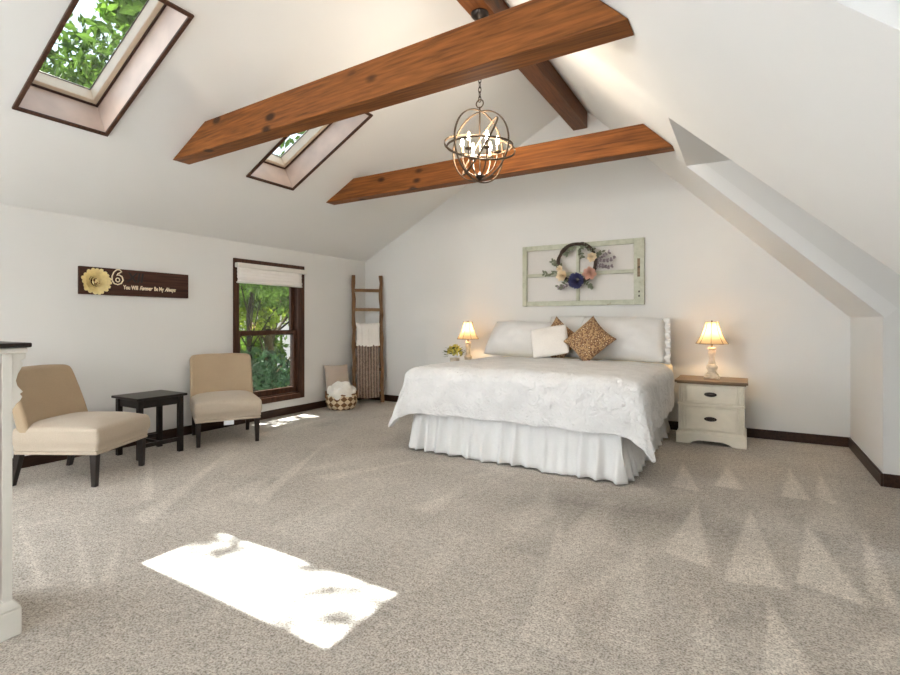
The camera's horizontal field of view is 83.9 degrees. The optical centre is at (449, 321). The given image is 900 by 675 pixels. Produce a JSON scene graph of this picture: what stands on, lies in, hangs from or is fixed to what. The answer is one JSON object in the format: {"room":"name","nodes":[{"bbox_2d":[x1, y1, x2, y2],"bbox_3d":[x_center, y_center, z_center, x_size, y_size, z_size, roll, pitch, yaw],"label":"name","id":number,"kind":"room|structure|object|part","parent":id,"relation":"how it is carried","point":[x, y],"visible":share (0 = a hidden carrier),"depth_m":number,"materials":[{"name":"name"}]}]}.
{"room":"bedroom","nodes":[
{"label":"bedroom","id":0,"kind":"room"},
{"bbox_2d":[0,204,364,457],"bbox_3d":[-4.079,0.140,3.320,0.160,2.160,10.900,0,0,31],"label":"wall","id":1,"kind":"structure","parent":0,"point":[111,344],"depth_m":4.92,"materials":[{"name":"paint"}]},
{"bbox_2d":[78,266,187,297],"bbox_3d":[-3.014,-0.374,4.869,0.102,0.253,1.014,0,0,31],"label":"wall sign","id":2,"kind":"object","parent":1,"relation":"attached to","point":[91,280],"visible":1,"depth_m":4.82,"materials":[{"name":"brown wood"}]},
{"bbox_2d":[81,268,111,294],"bbox_3d":[-3.191,-0.368,4.536,0.070,0.242,0.253,0,0,31],"label":"flower","id":3,"kind":"object","parent":2,"relation":"on","point":[94,281],"depth_m":4.54,"materials":[{"name":"yellow plant"}]},
{"bbox_2d":[12,398,365,467],"bbox_3d":[-4.003,1.153,3.275,0.015,0.095,10.579,0,0,31],"label":"baseboard","id":4,"kind":"structure","parent":1,"relation":"attached to","point":[30,460],"depth_m":5.50,"materials":[{"name":"brown wood"}]},
{"bbox_2d":[233,258,303,403],"bbox_3d":[-2.306,0.133,6.309,0.182,1.755,1.080,0,0,31],"label":"window","id":5,"kind":"structure","parent":1,"relation":"in","point":[295,390],"depth_m":6.64,"materials":[{"name":"brown wood"}]},
{"bbox_3d":[-2.337,-0.246,6.327,0.040,0.833,0.900,0,0,31],"label":"sash","id":6,"kind":"part","parent":5,"relation":"part of","materials":[{"name":"brown wood"}]},
{"bbox_3d":[-2.298,0.514,6.304,0.040,0.818,0.900,0,0,31],"label":"sash","id":7,"kind":"part","parent":5,"relation":"part of","materials":[{"name":"brown wood"}]},
{"bbox_2d":[235,262,306,287],"bbox_3d":[-2.201,-0.573,6.244,0.061,0.235,1.055,0,0,31],"label":"window blind","id":8,"kind":"object","parent":5,"relation":"attached to","point":[247,273],"visible":1,"depth_m":6.17,"materials":[{"name":"white fabric"}]},
{"bbox_3d":[-2.216,-0.464,6.221,0.045,0.017,0.970,0,0,31],"label":"rail","id":9,"kind":"part","parent":8,"relation":"part of","materials":[{"name":"white paint"}]},
{"bbox_3d":[-2.201,-0.662,6.244,0.061,0.055,1.055,0,0,31],"label":"head rail","id":10,"kind":"part","parent":8,"relation":"part of","materials":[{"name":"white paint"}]},
{"bbox_2d":[0,399,899,674],"bbox_3d":[-0.900,1.200,1.447,7.520,0.001,10.880,0,0,31],"label":"floor","id":11,"kind":"structure","parent":0,"point":[325,543],"depth_m":2.53,"materials":[{"name":"beige carpet"}]},
{"bbox_2d":[0,341,31,642],"bbox_3d":[-2.231,0.640,1.409,0.505,1.120,1.543,0,0,31],"label":"newel post","id":12,"kind":"object","parent":11,"relation":"on","point":[11,353],"visible":1,"depth_m":1.90,"materials":[{"name":"white paint"}]},
{"bbox_3d":[-1.877,0.595,2.015,0.460,0.950,0.032,0,0,31],"label":"corner post","id":13,"kind":"part","parent":12,"relation":"part of","materials":[{"name":"white paint"}]},
{"bbox_3d":[-2.230,0.109,1.411,0.485,0.022,1.517,0,0,31],"label":"moulding","id":14,"kind":"part","parent":12,"relation":"part of","materials":[{"name":"white paint"}]},
{"bbox_2d":[12,364,149,486],"bbox_3d":[-2.922,0.771,3.920,0.804,0.853,0.618,0,0,2],"label":"slipper chair","id":15,"kind":"object","parent":11,"relation":"on","point":[52,416],"visible":0.91,"depth_m":3.75,"materials":[{"name":"beige fabric"}]},
{"bbox_3d":[-3.169,1.077,3.661,0.095,0.241,0.048,0,0,2],"label":"leg","id":16,"kind":"part","parent":15,"relation":"part of","materials":[{"name":"black wood"}]},
{"bbox_3d":[-3.176,0.608,3.926,0.296,0.525,0.610,0,0,2],"label":"backrest","id":17,"kind":"part","parent":15,"relation":"part of","materials":[{"name":"beige fabric"}]},
{"bbox_3d":[-3.155,1.077,4.191,0.095,0.241,0.048,0,0,2],"label":"leg","id":18,"kind":"part","parent":15,"relation":"part of","materials":[{"name":"black wood"}]},
{"bbox_3d":[-2.844,0.838,3.917,0.648,0.225,0.618,0,0,2],"label":"seat","id":19,"kind":"part","parent":15,"relation":"part of","materials":[{"name":"beige fabric"}]},
{"bbox_3d":[-2.851,0.954,3.918,0.615,0.020,0.590,0,0,2],"label":"seat rail","id":20,"kind":"part","parent":15,"relation":"part of","materials":[{"name":"beige fabric"}]},
{"bbox_3d":[-2.585,1.077,3.646,0.048,0.241,0.048,0,0,2],"label":"leg","id":21,"kind":"part","parent":15,"relation":"part of","materials":[{"name":"black wood"}]},
{"bbox_3d":[-2.571,1.077,4.175,0.048,0.241,0.048,0,0,2],"label":"leg","id":22,"kind":"part","parent":15,"relation":"part of","materials":[{"name":"black wood"}]},
{"bbox_2d":[111,390,186,460],"bbox_3d":[-2.744,0.929,4.582,0.430,0.538,0.450,0,0,31],"label":"side table","id":23,"kind":"object","parent":11,"relation":"on","point":[158,399],"visible":0.83,"depth_m":4.56,"materials":[{"name":"black wood"}]},
{"bbox_3d":[-2.982,0.940,4.513,0.042,0.516,0.042,0,0,31],"label":"leg","id":24,"kind":"part","parent":23,"relation":"part of","materials":[{"name":"black wood"}]},
{"bbox_3d":[-2.689,0.940,4.341,0.042,0.516,0.042,0,0,31],"label":"leg","id":25,"kind":"part","parent":23,"relation":"part of","materials":[{"name":"black wood"}]},
{"bbox_3d":[-2.799,0.940,4.823,0.042,0.516,0.042,0,0,31],"label":"leg","id":26,"kind":"part","parent":23,"relation":"part of","materials":[{"name":"black wood"}]},
{"bbox_3d":[-2.506,0.940,4.651,0.042,0.516,0.042,0,0,31],"label":"leg","id":27,"kind":"part","parent":23,"relation":"part of","materials":[{"name":"black wood"}]},
{"bbox_2d":[190,353,261,447],"bbox_3d":[-2.348,0.771,5.209,0.618,0.853,0.804,0,0,-30],"label":"slipper chair","id":28,"kind":"object","parent":11,"relation":"on","point":[221,385],"visible":1,"depth_m":5.24,"materials":[{"name":"beige fabric"}]},
{"bbox_3d":[-2.698,1.077,5.281,0.048,0.241,0.095,0,0,-30],"label":"leg","id":29,"kind":"part","parent":28,"relation":"part of","materials":[{"name":"black wood"}]},
{"bbox_3d":[-2.402,1.077,4.778,0.048,0.241,0.048,0,0,-30],"label":"leg","id":30,"kind":"part","parent":28,"relation":"part of","materials":[{"name":"black wood"}]},
{"bbox_3d":[-2.477,0.608,5.428,0.610,0.525,0.296,0,0,-30],"label":"backrest","id":31,"kind":"part","parent":28,"relation":"part of","materials":[{"name":"beige fabric"}]},
{"bbox_3d":[-2.309,0.838,5.142,0.618,0.225,0.648,0,0,-30],"label":"seat","id":32,"kind":"part","parent":28,"relation":"part of","materials":[{"name":"beige fabric"}]},
{"bbox_3d":[-2.312,0.954,5.147,0.590,0.020,0.615,0,0,-30],"label":"seat rail","id":33,"kind":"part","parent":28,"relation":"part of","materials":[{"name":"beige fabric"}]},
{"bbox_3d":[-2.242,1.077,5.550,0.048,0.241,0.095,0,0,-30],"label":"leg","id":34,"kind":"part","parent":28,"relation":"part of","materials":[{"name":"black wood"}]},
{"bbox_3d":[-1.945,1.077,5.047,0.048,0.241,0.048,0,0,-30],"label":"leg","id":35,"kind":"part","parent":28,"relation":"part of","materials":[{"name":"black wood"}]},
{"bbox_2d":[325,390,357,409],"bbox_3d":[-1.502,1.071,6.937,0.430,0.250,0.430,0,0,31],"label":"woven basket","id":36,"kind":"object","parent":11,"relation":"on","point":[344,403],"visible":0.72,"depth_m":6.77,"materials":[{"name":"wicker"}]},
{"bbox_2d":[324,364,348,387],"bbox_3d":[-1.605,0.840,7.138,0.160,0.482,0.477,0,0,37],"label":"cushion","id":37,"kind":"object","parent":36,"relation":"in","point":[333,374],"visible":0.57,"depth_m":7.06,"materials":[{"name":"beige fabric"}]},
{"bbox_2d":[327,381,356,399],"bbox_3d":[-1.493,0.942,6.928,0.409,0.246,0.401,0,0,-16],"label":"throw","id":38,"kind":"object","parent":36,"relation":"in","point":[338,388],"visible":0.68,"depth_m":6.80,"materials":[{"name":"white fabric"}]},
{"bbox_2d":[351,275,384,401],"bbox_3d":[-1.230,0.246,7.487,0.478,1.900,0.204,0,0,-16],"label":"blanket ladder","id":39,"kind":"object","parent":11,"relation":"on","point":[353,290],"visible":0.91,"depth_m":7.48,"materials":[{"name":"brown wood"}]},
{"bbox_3d":[-1.427,0.246,7.430,0.066,1.900,0.204,0,0,-16],"label":"rail","id":40,"kind":"part","parent":39,"relation":"part of","materials":[{"name":"brown wood"}]},
{"bbox_2d":[356,345,379,398],"bbox_3d":[-1.226,0.716,7.447,0.354,0.821,0.171,0,0,-16],"label":"knit throw","id":41,"kind":"object","parent":39,"relation":"hanging from","point":[367,358],"visible":0.98,"depth_m":7.40,"materials":[{"name":"brown fabric"}]},
{"bbox_2d":[356,323,379,346],"bbox_3d":[-1.233,0.189,7.490,0.356,0.356,0.142,0,0,-16],"label":"folded towel","id":42,"kind":"object","parent":39,"relation":"hanging from","point":[367,335],"visible":1,"depth_m":7.45,"materials":[{"name":"white fabric"}]},
{"bbox_3d":[-1.032,0.246,7.545,0.066,1.900,0.204,0,0,-16],"label":"rail","id":43,"kind":"part","parent":39,"relation":"part of","materials":[{"name":"brown wood"}]},
{"bbox_2d":[408,413,670,484],"bbox_3d":[0.990,0.818,5.085,2.120,0.765,2.255,0,0,31],"label":"bed","id":44,"kind":"object","parent":11,"relation":"on","point":[596,456],"visible":0.48,"depth_m":4.10,"materials":[{"name":"white fabric"}]},
{"bbox_2d":[388,356,674,462],"bbox_3d":[0.854,0.689,4.801,2.337,0.583,1.711,0,0,31],"label":"quilt","id":45,"kind":"object","parent":44,"relation":"on","point":[630,400],"visible":1,"depth_m":4.11,"materials":[{"name":"white fabric"}]},
{"bbox_2d":[531,324,568,357],"bbox_3d":[1.111,0.215,5.591,0.431,0.375,0.212,0,0,14],"label":"cushion","id":46,"kind":"object","parent":45,"relation":"on","point":[547,341],"visible":0.98,"depth_m":5.54,"materials":[{"name":"white fabric"}]},
{"bbox_2d":[564,316,615,360],"bbox_3d":[1.479,0.195,5.327,0.253,0.529,0.536,0,0,-32],"label":"cushion","id":47,"kind":"object","parent":45,"relation":"on","point":[590,338],"visible":0.99,"depth_m":5.24,"materials":[{"name":"brown fabric"}]},
{"bbox_2d":[504,356,672,370],"bbox_3d":[1.412,0.544,5.732,2.036,0.263,0.550,0,0,31],"label":"sheet","id":48,"kind":"object","parent":44,"relation":"on","point":[670,366],"visible":0.13,"depth_m":5.46,"materials":[{"name":"white fabric"}]},
{"bbox_2d":[484,321,551,357],"bbox_3d":[0.875,0.206,6.084,0.938,0.442,0.402,0,0,25],"label":"pillow","id":49,"kind":"object","parent":48,"relation":"on","point":[507,338],"visible":0.7,"depth_m":5.99,"materials":[{"name":"white fabric"}]},
{"bbox_2d":[550,316,573,357],"bbox_3d":[1.232,0.215,5.717,0.587,0.564,0.201,0,0,45],"label":"cushion","id":50,"kind":"object","parent":48,"relation":"on","point":[557,321],"visible":0.16,"depth_m":5.67,"materials":[{"name":"brown fabric"}]},
{"bbox_2d":[550,316,598,353],"bbox_3d":[1.468,0.155,5.961,0.591,0.450,0.190,0,0,26],"label":"pillow","id":51,"kind":"object","parent":48,"relation":"on","point":[573,323],"visible":0.25,"depth_m":5.93,"materials":[{"name":"white fabric"}]},
{"bbox_2d":[571,317,670,364],"bbox_3d":[1.873,0.186,5.486,1.050,0.494,0.428,0,0,35],"label":"pillow","id":52,"kind":"object","parent":48,"relation":"on","point":[638,339],"visible":0.85,"depth_m":5.27,"materials":[{"name":"white fabric"}]},
{"bbox_2d":[675,375,747,449],"bbox_3d":[2.648,0.887,5.066,0.634,0.625,0.521,0,0,31],"label":"nightstand","id":53,"kind":"object","parent":11,"relation":"on","point":[712,410],"visible":1,"depth_m":4.87,"materials":[{"name":"beige paint"}]},
{"bbox_3d":[2.525,0.946,4.857,0.112,0.044,0.035,0,0,31],"label":"handle","id":54,"kind":"part","parent":53,"relation":"part of","materials":[{"name":"brown metal"}]},
{"bbox_3d":[2.531,0.946,4.868,0.440,0.224,0.008,0,0,31],"label":"drawer moulding","id":55,"kind":"part","parent":53,"relation":"part of","materials":[{"name":"beige paint"}]},
{"bbox_3d":[2.525,0.707,4.857,0.112,0.044,0.035,0,0,31],"label":"handle","id":56,"kind":"part","parent":53,"relation":"part of","materials":[{"name":"brown metal"}]},
{"bbox_3d":[2.531,0.707,4.868,0.440,0.163,0.008,0,0,31],"label":"drawer moulding","id":57,"kind":"part","parent":53,"relation":"part of","materials":[{"name":"beige paint"}]},
{"bbox_3d":[2.537,0.707,4.878,0.440,0.163,0.018,0,0,31],"label":"drawer","id":58,"kind":"part","parent":53,"relation":"part of","materials":[{"name":"beige paint"}]},
{"bbox_3d":[2.537,0.811,4.877,0.586,0.022,0.020,0,0,31],"label":"rail","id":59,"kind":"part","parent":53,"relation":"part of","materials":[{"name":"beige paint"}]},
{"bbox_3d":[2.537,0.946,4.878,0.440,0.224,0.018,0,0,31],"label":"drawer","id":60,"kind":"part","parent":53,"relation":"part of","materials":[{"name":"beige paint"}]},
{"bbox_2d":[695,321,728,378],"bbox_3d":[2.664,0.279,5.093,0.280,0.590,0.280,0,0,-37],"label":"table lamp","id":61,"kind":"object","parent":53,"relation":"on","point":[711,334],"visible":1,"depth_m":5.04,"materials":[{"name":"beige"}]},
{"bbox_3d":[2.664,0.110,5.093,0.280,0.229,0.280,0,0,8],"label":"shade trim","id":62,"kind":"part","parent":61,"relation":"part of","materials":[{"name":"beige fabric"}]},
{"bbox_3d":[2.664,0.110,5.093,0.274,0.222,0.274,0,0,8],"label":"lamp shade","id":63,"kind":"part","parent":61,"relation":"part of","materials":[{"name":"fabric"}]},
{"bbox_3d":[0.175,0.888,6.523,0.634,0.625,0.521,0,0,31],"label":"nightstand","id":64,"kind":"object","parent":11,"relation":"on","visible":0},
{"bbox_2d":[443,344,465,361],"bbox_3d":[0.051,0.428,6.402,0.348,0.292,0.272,0,0,31],"label":"flower pot","id":65,"kind":"object","parent":64,"relation":"on","point":[454,349],"visible":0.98,"depth_m":6.36,"materials":[{"name":"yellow plant"}]},
{"bbox_3d":[0.060,0.516,6.406,0.128,0.115,0.128,0,0,31],"label":"pot","id":66,"kind":"part","parent":65,"relation":"part of","materials":[{"name":"white ceramic"}]},
{"bbox_2d":[457,321,478,359],"bbox_3d":[0.235,0.279,6.546,0.280,0.590,0.280,0,0,-37],"label":"table lamp","id":67,"kind":"object","parent":64,"relation":"on","point":[467,333],"visible":0.92,"depth_m":6.49,"materials":[{"name":"beige"}]},
{"bbox_3d":[0.235,0.110,6.546,0.280,0.229,0.280,0,0,8],"label":"shade trim","id":68,"kind":"part","parent":67,"relation":"part of","materials":[{"name":"beige fabric"}]},
{"bbox_3d":[0.235,0.110,6.546,0.274,0.222,0.274,0,0,8],"label":"lamp shade","id":69,"kind":"part","parent":67,"relation":"part of","materials":[{"name":"fabric"}]},
{"bbox_2d":[0,0,899,317],"bbox_3d":[-0.920,-1.360,1.459,7.586,2.841,10.900,0,0,31],"label":"ceiling","id":70,"kind":"structure","parent":0,"point":[803,96],"depth_m":3.72,"materials":[{"name":"paint"}]},
{"bbox_2d":[12,0,193,136],"bbox_3d":[-2.349,-1.861,3.328,1.251,0.901,0.580,0,0,31],"label":"window","id":71,"kind":"structure","parent":70,"relation":"attached to","point":[159,24],"depth_m":3.55,"materials":[{"name":"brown wood"}]},
{"bbox_3d":[-2.413,-1.986,3.366,1.190,0.116,0.528,-31,-15,27],"label":"sash frame","id":72,"kind":"part","parent":71,"relation":"part of","materials":[{"name":"beige wood"}]},
{"bbox_2d":[246,113,372,190],"bbox_3d":[-1.428,-1.861,4.892,1.251,0.901,0.590,0,0,31],"label":"window","id":73,"kind":"structure","parent":70,"relation":"attached to","point":[315,146],"depth_m":5.17,"materials":[{"name":"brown wood"}]},
{"bbox_3d":[-1.492,-1.986,4.930,1.190,0.116,0.538,-31,-15,27],"label":"sash frame","id":74,"kind":"part","parent":73,"relation":"part of","materials":[{"name":"beige wood"}]},
{"bbox_2d":[173,0,633,163],"bbox_3d":[-0.756,-1.495,3.344,3.806,0.280,0.176,0,0,33],"label":"ceiling beam","id":75,"kind":"structure","parent":70,"relation":"attached to","point":[531,32],"depth_m":2.86,"materials":[{"name":"brown wood"}]},
{"bbox_2d":[326,124,673,204],"bbox_3d":[0.193,-1.512,4.990,3.741,0.225,0.155,0,0,31],"label":"ceiling beam","id":76,"kind":"structure","parent":70,"relation":"attached to","point":[639,140],"depth_m":4.63,"materials":[{"name":"brown wood"}]},
{"bbox_2d":[457,0,586,130],"bbox_3d":[-1.092,-2.517,1.559,0.175,0.334,10.578,0,0,31],"label":"ridge beam","id":77,"kind":"structure","parent":70,"relation":"attached to","point":[543,76],"depth_m":5.06,"materials":[{"name":"brown wood"}]},
{"bbox_2d":[444,8,515,182],"bbox_3d":[0.227,-1.704,3.813,0.526,1.287,0.537,0,0,31],"label":"chandelier","id":78,"kind":"object","parent":77,"relation":"hanging from","point":[479,13],"visible":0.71,"depth_m":3.78,"materials":[{"name":"brown metal"}]},
{"bbox_2d":[465,140,472,149],"bbox_3d":[0.139,-1.309,3.710,0.060,0.068,0.060,0,0,31],"label":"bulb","id":79,"kind":"object","parent":78,"relation":"on","point":[466,148],"depth_m":3.70,"materials":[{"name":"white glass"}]},
{"bbox_3d":[0.149,-1.194,3.828,0.115,0.176,0.050,0,0,31],"label":"arm","id":80,"kind":"part","parent":78,"relation":"part of","materials":[{"name":"brown metal"}]},
{"bbox_3d":[0.175,-1.194,3.752,0.031,0.176,0.120,0,0,31],"label":"arm","id":81,"kind":"part","parent":78,"relation":"part of","materials":[{"name":"brown metal"}]},
{"bbox_3d":[0.227,-1.984,3.813,0.022,0.628,0.021,0,0,-14],"label":"chain","id":82,"kind":"part","parent":78,"relation":"part of","materials":[{"name":"brown metal"}]},
{"bbox_3d":[0.227,-1.372,3.813,0.012,0.530,0.012,0,0,31],"label":"rod","id":83,"kind":"part","parent":78,"relation":"part of","materials":[{"name":"brown metal"}]},
{"bbox_3d":[0.253,-1.194,3.737,0.011,0.176,0.121,0,0,-20],"label":"arm","id":84,"kind":"part","parent":78,"relation":"part of","materials":[{"name":"brown metal"}]},
{"bbox_3d":[0.305,-1.194,3.798,0.121,0.176,0.011,0,0,10],"label":"arm","id":85,"kind":"part","parent":78,"relation":"part of","materials":[{"name":"brown metal"}]},
{"bbox_2d":[494,144,500,153],"bbox_3d":[0.359,-1.309,3.788,0.060,0.068,0.060,0,0,31],"label":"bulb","id":86,"kind":"object","parent":78,"relation":"on","point":[497,151],"depth_m":3.78,"materials":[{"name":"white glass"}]},
{"bbox_2d":[365,110,849,436],"bbox_3d":[1.270,-0.761,6.401,6.250,3.962,0.160,0,0,31],"label":"wall","id":87,"kind":"structure","parent":0,"point":[462,262],"depth_m":5.88,"materials":[{"name":"paint"}]},
{"bbox_2d":[523,237,644,306],"bbox_3d":[1.580,-0.583,6.096,1.485,0.765,0.044,0,0,31],"label":"window frame","id":88,"kind":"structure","parent":87,"relation":"in","point":[639,243],"depth_m":5.94,"materials":[{"name":"green paint"}]},
{"bbox_2d":[542,242,615,289],"bbox_3d":[1.531,-0.675,6.030,0.896,0.584,0.111,0,0,31],"label":"flower wreath","id":89,"kind":"object","parent":88,"relation":"hanging from","point":[589,273],"visible":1,"depth_m":6.01,"materials":[{"name":"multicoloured plant"}]},
{"bbox_3d":[1.509,-0.498,6.022,0.191,0.202,0.058,0,0,31],"label":"indigo flower","id":90,"kind":"part","parent":89,"relation":"part of","materials":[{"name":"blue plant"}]},
{"bbox_3d":[1.558,-0.230,6.114,1.312,0.060,0.034,0,0,31],"label":"rail","id":91,"kind":"part","parent":88,"relation":"part of","materials":[{"name":"green paint"}]},
{"bbox_3d":[1.558,-0.935,6.114,1.312,0.060,0.034,0,0,31],"label":"rail","id":92,"kind":"part","parent":88,"relation":"part of","materials":[{"name":"green paint"}]},
{"bbox_3d":[2.161,-0.625,5.737,0.030,0.210,0.005,0,0,31],"label":"latch plate","id":93,"kind":"part","parent":88,"relation":"part of","materials":[{"name":"metal"}]},
{"bbox_2d":[368,394,849,446],"bbox_3d":[1.257,1.153,6.306,5.973,0.095,0.015,0,0,31],"label":"baseboard","id":94,"kind":"structure","parent":87,"relation":"attached to","point":[751,432],"depth_m":5.03,"materials":[{"name":"brown wood"}]},
{"bbox_2d":[706,160,899,474],"bbox_3d":[1.202,-0.113,0.302,2.755,2.665,10.740,0,0,31],"label":"wall","id":95,"kind":"structure","parent":0,"point":[874,341],"depth_m":3.85,"materials":[{"name":"paint"}]},
{"bbox_2d":[849,438,899,488],"bbox_3d":[4.011,1.153,3.909,1.236,0.095,1.320,0,0,31],"label":"baseboard","id":96,"kind":"structure","parent":95,"relation":"attached to","point":[886,480],"depth_m":3.81,"materials":[{"name":"brown wood"}]},
{"label":"outside","id":97,"kind":"structure","parent":0,"visible":0},
{"bbox_3d":[-19.765,4.450,31.955,53.500,0.100,85.000,0,0,31],"label":"ground","id":98,"kind":"structure","parent":97,"visible":0},
{"bbox_2d":[39,12,124,87],"bbox_3d":[-7.750,-0.967,11.240,5.460,10.757,4.918,0,0,31],"label":"tree","id":99,"kind":"object","parent":98,"relation":"on","point":[90,70],"visible":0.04,"depth_m":9.62,"materials":[{"name":"green plant"}]},
{"bbox_2d":[93,0,146,38],"bbox_3d":[-3.617,-2.318,6.173,4.317,13.454,3.896,0,0,31],"label":"tree","id":100,"kind":"object","parent":98,"relation":"on","point":[118,11],"visible":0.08,"depth_m":7.00,"materials":[{"name":"green plant"}]},
{"bbox_2d":[239,283,288,390],"bbox_3d":[-3.824,1.308,9.477,2.404,6.199,2.804,0,0,31],"label":"tree","id":101,"kind":"object","parent":98,"relation":"on","point":[248,293],"visible":0.23,"depth_m":9.34,"materials":[{"name":"green plant"}]},
{"bbox_2d":[239,296,288,346],"bbox_3d":[-6.494,0.478,17.802,7.473,7.874,7.459,0,0,31],"label":"tree","id":102,"kind":"object","parent":98,"relation":"on","point":[285,313],"visible":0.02,"depth_m":17.69,"materials":[{"name":"green plant"}]},
{"bbox_2d":[239,297,289,387],"bbox_3d":[-4.012,0.902,11.992,3.685,7.022,4.422,0,0,43],"label":"tree","id":103,"kind":"object","parent":98,"relation":"on","point":[263,316],"visible":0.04,"depth_m":10.77,"materials":[{"name":"green plant"}]},
{"bbox_2d":[239,323,289,386],"bbox_3d":[-6.710,2.026,20.793,7.996,4.784,10.364,0,0,31],"label":"tree","id":104,"kind":"object","parent":98,"relation":"on","point":[278,344],"visible":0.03,"depth_m":17.73,"materials":[{"name":"green plant"}]},
{"bbox_2d":[239,298,289,374],"bbox_3d":[-15.236,0.800,39.152,6.800,7.200,10.600,0,0,31],"label":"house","id":105,"kind":"structure","parent":98,"relation":"on","point":[287,341],"depth_m":38.03,"materials":[{"name":"white"}]},
{"bbox_2d":[240,347,289,391],"bbox_3d":[-3.466,2.431,11.098,3.409,3.965,4.590,0,0,31],"label":"bush","id":106,"kind":"object","parent":98,"relation":"on","point":[263,371],"visible":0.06,"depth_m":9.20,"materials":[{"name":"green plant"}]},
{"bbox_2d":[272,131,305,155],"bbox_3d":[-4.468,-2.137,15.700,6.719,13.100,4.925,0,0,31],"label":"tree","id":107,"kind":"object","parent":98,"relation":"on","point":[287,143],"visible":0.02,"depth_m":14.98,"materials":[{"name":"green plant"}]}
]}

